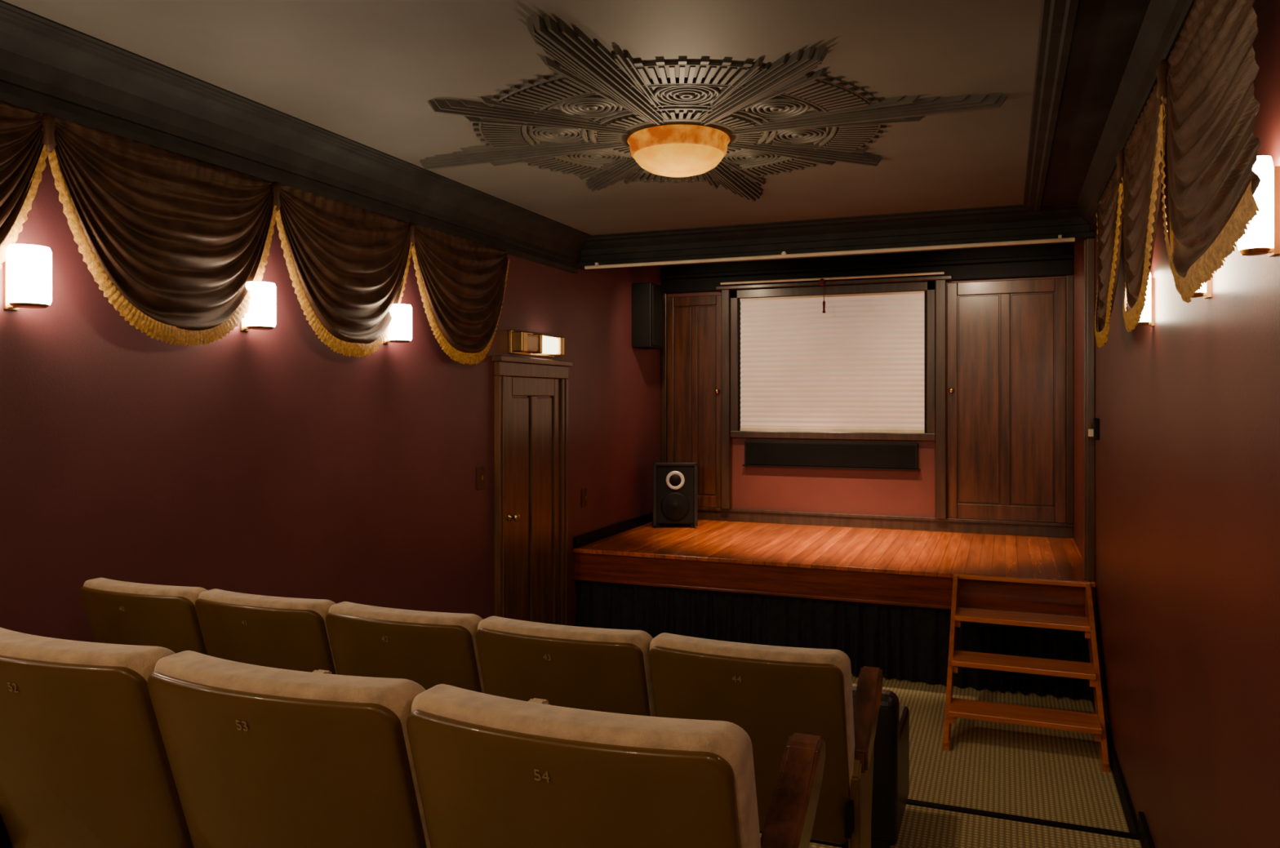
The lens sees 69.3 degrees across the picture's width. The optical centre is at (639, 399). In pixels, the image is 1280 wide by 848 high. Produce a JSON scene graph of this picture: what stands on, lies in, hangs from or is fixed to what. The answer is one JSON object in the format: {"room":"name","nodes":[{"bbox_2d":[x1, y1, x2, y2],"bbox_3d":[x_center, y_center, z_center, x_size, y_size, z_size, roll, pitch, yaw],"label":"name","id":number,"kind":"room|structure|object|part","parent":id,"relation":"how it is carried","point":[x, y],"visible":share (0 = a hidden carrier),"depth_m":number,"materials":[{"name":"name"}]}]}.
{"room":"auditorium","nodes":[
{"label":"auditorium","id":0,"kind":"room"},
{"bbox_2d":[0,155,662,642],"bbox_3d":[-1.761,0.300,4.778,0.120,3.900,10.800,0,0,21],"label":"wall","id":1,"kind":"structure","parent":0,"point":[276,462],"depth_m":4.58,"materials":[{"name":"red paint"}]},
{"bbox_2d":[3,244,52,310],"bbox_3d":[-2.188,-0.435,3.302,0.168,0.220,0.136,0,0,21],"label":"wall sconce","id":2,"kind":"object","parent":1,"relation":"attached to","point":[27,268],"visible":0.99,"depth_m":3.25,"materials":[{"name":"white glass"}]},
{"bbox_2d":[0,91,509,364],"bbox_3d":[-1.967,-0.654,3.918,0.128,0.853,5.707,0,0,21],"label":"swag valance","id":3,"kind":"object","parent":1,"relation":"attached to","point":[173,237],"visible":0.99,"depth_m":4.10,"materials":[{"name":"brown fabric"}]},
{"bbox_2d":[240,281,275,331],"bbox_3d":[-1.785,-0.435,4.325,0.168,0.220,0.136,0,0,21],"label":"wall sconce","id":4,"kind":"object","parent":1,"relation":"attached to","point":[261,314],"visible":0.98,"depth_m":4.26,"materials":[{"name":"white glass"}]},
{"bbox_2d":[0,0,591,273],"bbox_3d":[-1.974,-1.180,3.706,0.270,0.260,8.450,0,0,21],"label":"trim","id":5,"kind":"structure","parent":1,"relation":"attached to","point":[45,61],"depth_m":4.16,"materials":[{"name":"brown wood"}]},
{"bbox_2d":[382,303,412,343],"bbox_3d":[-1.393,-0.435,5.321,0.168,0.220,0.136,0,0,21],"label":"wall sconce","id":6,"kind":"object","parent":1,"relation":"attached to","point":[400,328],"visible":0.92,"depth_m":5.26,"materials":[{"name":"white glass"}]},
{"bbox_2d":[476,465,484,489],"bbox_3d":[-1.081,0.530,6.316,0.020,0.160,0.100,0,0,21],"label":"wall switch","id":7,"kind":"object","parent":1,"relation":"attached to","point":[480,469],"visible":1,"depth_m":6.30,"materials":[{"name":"brown wood"}]},
{"bbox_2d":[507,513,519,521],"bbox_3d":[-0.897,0.840,6.620,0.078,0.060,0.060,0,0,21],"label":"handle","id":8,"kind":"object","parent":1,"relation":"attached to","point":[516,517],"visible":1,"depth_m":6.61,"materials":[{"name":"gold metal"}]},
{"bbox_2d":[511,397,551,623],"bbox_3d":[-0.817,0.875,6.991,0.016,1.786,0.646,0,0,21],"label":"panels","id":9,"kind":"object","parent":1,"relation":"attached to","point":[520,406],"visible":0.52,"depth_m":6.93,"materials":[{"name":"brown wood"}]},
{"bbox_2d":[511,395,551,397],"bbox_3d":[-0.820,0.930,6.992,0.010,2.200,0.870,0,0,21],"label":"backing","id":10,"kind":"object","parent":1,"relation":"attached to","point":[512,396],"visible":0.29,"depth_m":6.93,"materials":[{"name":"brown wood"}]},
{"bbox_2d":[492,355,573,625],"bbox_3d":[-0.789,0.870,6.980,0.075,2.360,1.150,0,0,21],"label":"door frame","id":11,"kind":"structure","parent":1,"relation":"attached to","point":[504,366],"depth_m":6.56,"materials":[{"name":"brown wood"}]},
{"bbox_2d":[507,376,559,624],"bbox_3d":[-0.810,0.930,6.988,0.030,2.200,0.870,0,0,21],"label":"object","id":12,"kind":"object","parent":1,"relation":"attached to","point":[532,387],"visible":0.52,"depth_m":6.98,"materials":[{"name":"brown wood"}]},
{"bbox_2d":[508,329,564,357],"bbox_3d":[-0.770,-0.420,6.967,0.120,0.170,0.680,0,0,21],"label":"light","id":13,"kind":"object","parent":1,"relation":"attached to","point":[523,343],"visible":1,"depth_m":6.89,"materials":[{"name":"gold metal"}]},
{"bbox_3d":[-0.822,-0.420,6.821,0.070,0.120,0.210,0,0,21],"label":"dim panel","id":14,"kind":"part","parent":13,"relation":"part of","materials":[{"name":"orange glass"}]},
{"bbox_3d":[-0.717,-0.420,7.081,0.075,0.130,0.310,0,0,21],"label":"lit panel","id":15,"kind":"part","parent":13,"relation":"part of","materials":[{"name":"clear glass"}]},
{"bbox_2d":[581,487,586,507],"bbox_3d":[-0.469,0.830,7.869,0.020,0.160,0.100,0,0,21],"label":"wall switch","id":16,"kind":"object","parent":1,"relation":"attached to","point":[584,491],"visible":1,"depth_m":7.86,"materials":[{"name":"brown wood"}]},
{"bbox_2d":[573,511,653,548],"bbox_3d":[-1.062,1.595,6.356,0.025,0.910,7.150,0,0,21],"label":"baseboard","id":17,"kind":"structure","parent":1,"relation":"attached to","point":[583,540],"depth_m":8.37,"materials":[{"name":"black paint"}]},
{"bbox_2d":[631,282,663,349],"bbox_3d":[0.080,-0.810,8.997,0.215,0.620,0.340,0,0,21],"label":"wall speaker","id":18,"kind":"object","parent":1,"relation":"attached to","point":[647,298],"visible":1,"depth_m":8.85,"materials":[{"name":"plastic"}]},
{"bbox_2d":[652,284,663,346],"bbox_3d":[0.173,-0.810,8.960,0.015,0.580,0.300,0,0,21],"label":"grille","id":19,"kind":"object","parent":18,"relation":"attached to","point":[657,291],"depth_m":8.93,"materials":[{"name":"black fabric"}]},
{"bbox_2d":[580,204,1088,256],"bbox_3d":[1.219,-1.250,6.861,3.900,0.120,0.240,0,0,21],"label":"trim","id":20,"kind":"structure","parent":1,"relation":"attached to","point":[1012,216],"depth_m":6.78,"materials":[{"name":"brown wood"}]},
{"bbox_2d":[577,224,1095,270],"bbox_3d":[1.296,-1.335,7.056,3.900,0.470,0.220,0,0,21],"label":"trim","id":21,"kind":"structure","parent":1,"relation":"attached to","point":[1082,232],"depth_m":6.86,"materials":[{"name":"brown wood"}]},
{"bbox_2d":[584,235,1075,269],"bbox_3d":[1.252,-1.095,6.944,3.640,0.049,0.080,0,0,21],"label":"rail","id":22,"kind":"object","parent":21,"relation":"attached to","point":[784,255],"visible":1,"depth_m":6.82,"materials":[{"name":"beige metal"}]},
{"bbox_2d":[1,0,1042,235],"bbox_3d":[-0.267,-1.360,3.088,3.900,0.100,8.550,0,0,21],"label":"ceiling","id":23,"kind":"structure","parent":0,"point":[366,73],"depth_m":3.60,"materials":[{"name":"paint"}]},
{"bbox_2d":[419,14,1007,201],"bbox_3d":[0.190,-1.300,4.547,3.000,0.067,3.000,0,0,21],"label":"ceiling medallion","id":24,"kind":"object","parent":23,"relation":"attached to","point":[584,68],"depth_m":4.15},
{"bbox_2d":[627,124,729,177],"bbox_3d":[0.190,-1.210,4.547,0.504,0.200,0.504,0,0,21],"label":"lamp","id":25,"kind":"object","parent":24,"relation":"attached to","point":[673,150],"depth_m":4.39,"materials":[{"name":"orange glass"}]},
{"bbox_2d":[667,275,1066,517],"bbox_3d":[2.070,0.200,9.019,3.900,3.700,0.100,0,0,21],"label":"wall","id":26,"kind":"structure","parent":0,"point":[860,491],"depth_m":9.02,"materials":[{"name":"red paint"}]},
{"bbox_2d":[666,294,721,507],"bbox_3d":[0.566,0.015,9.541,0.600,2.170,0.030,0,0,21],"label":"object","id":27,"kind":"object","parent":26,"relation":"attached to","point":[708,501],"visible":0.77,"depth_m":9.52,"materials":[{"name":"brown wood"}]},
{"bbox_2d":[675,306,715,494],"bbox_3d":[0.569,0.005,9.548,0.436,1.926,0.016,0,0,21],"label":"panels","id":28,"kind":"object","parent":26,"relation":"attached to","point":[706,314],"visible":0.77,"depth_m":9.52,"materials":[{"name":"brown wood"}]},
{"bbox_2d":[674,305,715,495],"bbox_3d":[0.570,0.015,9.551,0.600,2.170,0.010,0,0,21],"label":"backing","id":29,"kind":"object","parent":26,"relation":"attached to","point":[701,305],"visible":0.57,"depth_m":9.53,"materials":[{"name":"brown wood"}]},
{"bbox_2d":[714,388,719,393],"bbox_3d":[0.783,-0.090,9.410,0.052,0.052,0.055,0,0,21],"label":"handle","id":30,"kind":"object","parent":26,"relation":"attached to","point":[717,390],"visible":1,"depth_m":9.39,"materials":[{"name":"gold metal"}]},
{"bbox_2d":[742,440,920,471],"bbox_3d":[1.840,0.536,9.013,1.715,0.258,0.080,0,0,21],"label":"speaker","id":31,"kind":"object","parent":26,"relation":"attached to","point":[813,455],"visible":1,"depth_m":8.96},
{"bbox_2d":[742,464,920,471],"bbox_3d":[1.837,0.657,9.014,1.710,0.015,0.080,0,0,21],"label":"shelf","id":32,"kind":"object","parent":26,"relation":"attached to","point":[873,467],"depth_m":8.90,"materials":[{"name":"black paint"}]},
{"bbox_2d":[729,278,935,440],"bbox_3d":[1.823,-0.395,8.966,1.980,1.550,0.178,0,0,21],"label":"window","id":33,"kind":"structure","parent":26,"relation":"in","point":[929,286],"depth_m":8.93,"materials":[{"name":"brown wood"}]},
{"bbox_3d":[1.757,-1.002,8.927,0.066,0.335,0.057,0,0,21],"label":"pull cord","id":34,"kind":"part","parent":33,"relation":"part of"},
{"bbox_2d":[740,293,924,430],"bbox_3d":[1.842,-0.370,9.014,1.780,1.300,0.016,0,0,21],"label":"blind","id":35,"kind":"object","parent":33,"relation":"attached to","point":[859,363],"visible":1,"depth_m":9.00,"materials":[{"name":"white fabric"}]},
{"bbox_3d":[1.841,-0.357,9.012,1.780,1.335,0.030,0,0,21],"label":"blind rails","id":36,"kind":"part","parent":33,"relation":"part of","materials":[{"name":"white fabric"}]},
{"bbox_2d":[737,291,926,433],"bbox_3d":[1.847,-0.355,9.026,1.820,1.330,0.050,0,0,21],"label":"bead","id":37,"kind":"object","parent":33,"relation":"attached to","point":[925,292],"visible":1,"depth_m":8.68,"materials":[{"name":"black paint"}]},
{"bbox_2d":[720,271,944,284],"bbox_3d":[1.808,-1.170,8.929,2.140,0.022,0.022,0,0,21],"label":"curtain rod","id":38,"kind":"object","parent":33,"relation":"attached to","point":[937,273],"visible":1,"depth_m":8.89,"materials":[{"name":"beige metal"}]},
{"bbox_2d":[715,275,952,519],"bbox_3d":[1.839,-0.025,8.992,2.270,2.250,0.120,0,0,21],"label":"door frame","id":39,"kind":"structure","parent":26,"relation":"attached to","point":[940,281],"depth_m":8.64,"materials":[{"name":"brown wood"}]},
{"bbox_2d":[659,243,1074,293],"bbox_3d":[2.033,-1.305,8.926,3.900,0.390,0.100,0,0,21],"label":"trim","id":40,"kind":"structure","parent":26,"relation":"attached to","point":[1046,260],"depth_m":8.79,"materials":[{"name":"black paint"}]},
{"bbox_2d":[661,275,1073,524],"bbox_3d":[2.040,-0.005,8.945,3.900,2.210,0.060,0,0,21],"label":"trim","id":41,"kind":"structure","parent":26,"relation":"attached to","point":[1069,278],"depth_m":8.22,"materials":[{"name":"brown wood"}]},
{"bbox_2d":[697,506,1073,537],"bbox_3d":[2.042,1.165,8.949,3.900,0.130,0.050,0,0,21],"label":"baseboard","id":42,"kind":"structure","parent":26,"relation":"attached to","point":[780,517],"depth_m":8.81,"materials":[{"name":"brown wood"}]},
{"bbox_2d":[948,387,954,393],"bbox_3d":[2.886,-0.090,8.582,0.052,0.052,0.055,0,0,21],"label":"handle","id":43,"kind":"object","parent":26,"relation":"attached to","point":[951,390],"visible":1,"depth_m":8.56,"materials":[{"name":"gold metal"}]},
{"bbox_2d":[958,293,1053,505],"bbox_3d":[3.337,-0.005,8.457,0.806,1.906,0.016,0,0,21],"label":"panels","id":44,"kind":"object","parent":26,"relation":"attached to","point":[1032,314],"visible":1,"depth_m":8.43,"materials":[{"name":"brown wood"}]},
{"bbox_2d":[956,278,1055,506],"bbox_3d":[3.338,0.005,8.460,1.010,2.190,0.010,0,0,21],"label":"backing","id":45,"kind":"object","parent":26,"relation":"attached to","point":[999,295],"visible":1,"depth_m":8.44,"materials":[{"name":"brown wood"}]},
{"bbox_2d":[946,277,1066,523],"bbox_3d":[3.334,0.005,8.451,1.010,2.190,0.030,0,0,21],"label":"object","id":46,"kind":"object","parent":26,"relation":"attached to","point":[1004,512],"visible":1,"depth_m":8.43,"materials":[{"name":"brown wood"}]},
{"bbox_2d":[760,673,1142,847],"bbox_3d":[0.127,1.774,4.088,4.100,0.953,10.700,0,0,21],"label":"floor","id":47,"kind":"structure","parent":0,"point":[1053,775],"depth_m":5.00,"materials":[{"name":"carpet"}]},
{"bbox_2d":[80,577,207,654],"bbox_3d":[-1.673,1.060,3.390,0.594,0.848,0.538,0,0,21],"label":"seat","id":48,"kind":"object","parent":47,"relation":"on","point":[117,611],"visible":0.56,"depth_m":3.14,"materials":[{"name":"plastic"}]},
{"bbox_2d":[83,577,206,606],"bbox_3d":[-1.712,0.890,3.279,0.534,0.508,0.278,0,0,21],"label":"cushion","id":49,"kind":"object","parent":48,"relation":"on","point":[98,592],"depth_m":3.14,"materials":[{"name":"beige fabric"}]},
{"bbox_2d":[0,627,332,847],"bbox_3d":[-1.036,0.873,1.919,0.560,0.848,0.538,0,0,21],"label":"seat","id":50,"kind":"object","parent":47,"relation":"on","point":[84,762],"visible":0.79,"depth_m":1.70,"materials":[{"name":"plastic"}]},
{"bbox_2d":[0,627,175,682],"bbox_3d":[-1.091,0.703,1.815,0.534,0.508,0.278,0,0,21],"label":"cushion","id":51,"kind":"object","parent":50,"relation":"on","point":[24,657],"depth_m":1.66,"materials":[{"name":"beige fabric"}]},
{"bbox_3d":[-0.759,0.697,1.919,0.045,0.195,0.335,0,0,21],"label":"armrest","id":52,"kind":"part","parent":50,"relation":"part of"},
{"bbox_2d":[195,588,337,674],"bbox_3d":[-1.155,1.060,3.186,0.560,0.848,0.538,0,0,21],"label":"seat","id":53,"kind":"object","parent":47,"relation":"on","point":[291,633],"visible":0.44,"depth_m":2.95,"materials":[{"name":"plastic"}]},
{"bbox_2d":[146,650,550,847],"bbox_3d":[-0.534,0.873,1.721,0.560,0.848,0.538,0,0,21],"label":"seat","id":54,"kind":"object","parent":47,"relation":"on","point":[259,757],"visible":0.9,"depth_m":1.49,"materials":[{"name":"plastic"}]},
{"bbox_2d":[154,650,431,847],"bbox_3d":[-0.588,0.703,1.617,0.534,0.508,0.278,0,0,21],"label":"cushion","id":55,"kind":"object","parent":54,"relation":"on","point":[259,757],"depth_m":1.49,"materials":[{"name":"beige fabric"}]},
{"bbox_3d":[-0.257,0.697,1.722,0.045,0.195,0.335,0,0,21],"label":"armrest","id":56,"kind":"part","parent":54,"relation":"part of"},
{"bbox_2d":[325,601,484,693],"bbox_3d":[-0.653,1.060,2.988,0.560,0.848,0.538,0,0,21],"label":"seat","id":57,"kind":"object","parent":47,"relation":"on","point":[428,649],"visible":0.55,"depth_m":2.75,"materials":[{"name":"plastic"}]},
{"bbox_2d":[475,616,655,716],"bbox_3d":[-0.151,1.060,2.790,0.560,0.848,0.538,0,0,21],"label":"seat","id":58,"kind":"object","parent":47,"relation":"on","point":[608,670],"visible":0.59,"depth_m":2.56,"materials":[{"name":"plastic"}]},
{"bbox_2d":[406,684,825,847],"bbox_3d":[-0.028,0.873,1.522,0.569,0.848,0.538,0,0,21],"label":"seat","id":59,"kind":"object","parent":47,"relation":"on","point":[492,771],"visible":1,"depth_m":1.30,"materials":[{"name":"plastic"}]},
{"bbox_3d":[0.245,0.697,1.524,0.062,0.195,0.335,0,0,21],"label":"armrest","id":60,"kind":"part","parent":59,"relation":"part of","materials":[{"name":"brown wood"}]},
{"bbox_2d":[648,632,883,847],"bbox_3d":[0.356,1.060,2.591,0.569,0.848,0.538,0,0,21],"label":"seat","id":61,"kind":"object","parent":47,"relation":"on","point":[773,693],"visible":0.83,"depth_m":2.39,"materials":[{"name":"plastic"}]},
{"bbox_2d":[649,632,854,786],"bbox_3d":[0.297,0.890,2.488,0.534,0.508,0.278,0,0,21],"label":"cushion","id":62,"kind":"object","parent":61,"relation":"on","point":[774,693],"depth_m":2.37,"materials":[{"name":"beige fabric"}]},
{"bbox_3d":[0.629,0.884,2.592,0.062,0.195,0.335,0,0,21],"label":"armrest","id":63,"kind":"part","parent":61,"relation":"part of","materials":[{"name":"brown wood"}]},
{"bbox_2d":[573,520,1095,701],"bbox_3d":[1.653,1.638,7.961,3.900,0.816,2.175,0,0,21],"label":"stage","id":64,"kind":"object","parent":47,"relation":"on","point":[882,598],"visible":0.7,"depth_m":7.06,"materials":[{"name":"brown wood"}]},
{"bbox_2d":[653,462,697,528],"bbox_3d":[0.342,0.915,9.053,0.430,0.630,0.384,0,0,2],"label":"floor speaker","id":65,"kind":"object","parent":64,"relation":"on","point":[675,484],"visible":1,"depth_m":8.88,"materials":[{"name":"plastic"}]},
{"bbox_2d":[759,685,909,847],"bbox_3d":[0.846,1.575,4.181,0.670,0.710,0.600,0,0,21],"label":"seat","id":66,"kind":"object","parent":47,"relation":"on","point":[891,777],"visible":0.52,"depth_m":3.81,"materials":[{"name":"black leather"}]},
{"bbox_2d":[906,799,1139,839],"bbox_3d":[0.440,1.933,4.773,3.780,0.023,0.045,0,0,21],"label":"trim","id":67,"kind":"structure","parent":47,"relation":"on","point":[910,802],"depth_m":4.25,"materials":[{"name":"black paint"}]},
{"bbox_2d":[942,573,1109,772],"bbox_3d":[2.403,1.641,5.828,0.870,0.818,1.244,0,0,21],"label":"stairs","id":68,"kind":"structure","parent":47,"relation":"on","point":[1064,720],"depth_m":5.72,"materials":[{"name":"brown wood"}]},
{"bbox_2d":[1073,0,1279,847],"bbox_3d":[1.979,0.300,3.305,0.120,3.900,10.800,0,0,21],"label":"wall","id":69,"kind":"structure","parent":0,"point":[1187,404],"depth_m":3.00,"materials":[{"name":"red paint"}]},
{"bbox_2d":[1083,238,1094,581],"bbox_3d":[3.082,0.065,6.358,0.065,2.330,0.150,0,0,21],"label":"trim","id":70,"kind":"structure","parent":69,"relation":"attached to","point":[1089,243],"depth_m":6.29,"materials":[{"name":"brown wood"}]},
{"bbox_2d":[1088,417,1099,439],"bbox_3d":[2.965,0.190,6.054,0.060,0.140,0.100,0,0,21],"label":"wall switch","id":71,"kind":"object","parent":69,"relation":"attached to","point":[1095,433],"visible":1,"depth_m":6.01,"materials":[{"name":"plastic"}]},
{"bbox_3d":[2.979,0.190,6.049,0.030,0.140,0.100,0,0,21],"label":"plate","id":72,"kind":"part","parent":71,"relation":"part of","materials":[{"name":"plastic"}]},
{"bbox_2d":[1022,0,1186,231],"bbox_3d":[1.317,-1.225,2.410,0.455,0.170,8.450,0,0,21],"label":"trim","id":73,"kind":"structure","parent":69,"relation":"attached to","point":[1097,60],"depth_m":3.79,"materials":[{"name":"brown wood"}]},
{"bbox_2d":[1092,686,1155,847],"bbox_3d":[2.152,1.712,3.935,0.020,0.676,5.000,0,0,21],"label":"baseboard","id":74,"kind":"structure","parent":69,"relation":"attached to","point":[1140,827],"depth_m":4.52,"materials":[{"name":"black paint"}]},
{"bbox_2d":[1136,273,1154,326],"bbox_3d":[2.078,-0.415,3.825,0.077,0.220,0.068,0,0,21],"label":"wall sconce","id":75,"kind":"object","parent":69,"relation":"attached to","point":[1147,317],"visible":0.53,"depth_m":3.79,"materials":[{"name":"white glass"}]},
{"bbox_3d":[2.074,-0.422,3.826,0.068,0.205,0.068,0,0,21],"label":"lamp shade","id":76,"kind":"part","parent":75,"relation":"part of","materials":[{"name":"white glass"}]},
{"bbox_2d":[1094,0,1261,347],"bbox_3d":[1.909,-0.684,3.486,0.143,0.853,3.451,0,0,21],"label":"swag valance","id":77,"kind":"object","parent":69,"relation":"attached to","point":[1200,91],"visible":1,"depth_m":2.48,"materials":[{"name":"brown fabric"}]},
{"bbox_2d":[1191,277,1211,298],"bbox_3d":[1.667,-0.415,2.783,0.077,0.220,0.068,0,0,21],"label":"wall sconce","id":78,"kind":"object","parent":69,"relation":"attached to","point":[1205,291],"visible":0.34,"depth_m":2.75,"materials":[{"name":"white glass"}]},
{"bbox_3d":[1.663,-0.422,2.784,0.068,0.205,0.068,0,0,21],"label":"lamp shade","id":79,"kind":"part","parent":78,"relation":"part of","materials":[{"name":"white glass"}]},
{"bbox_2d":[1236,155,1279,257],"bbox_3d":[1.396,-0.435,2.094,0.077,0.220,0.068,0,0,21],"label":"wall sconce","id":80,"kind":"object","parent":69,"relation":"attached to","point":[1262,237],"visible":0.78,"depth_m":2.06,"materials":[{"name":"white glass"}]}
]}

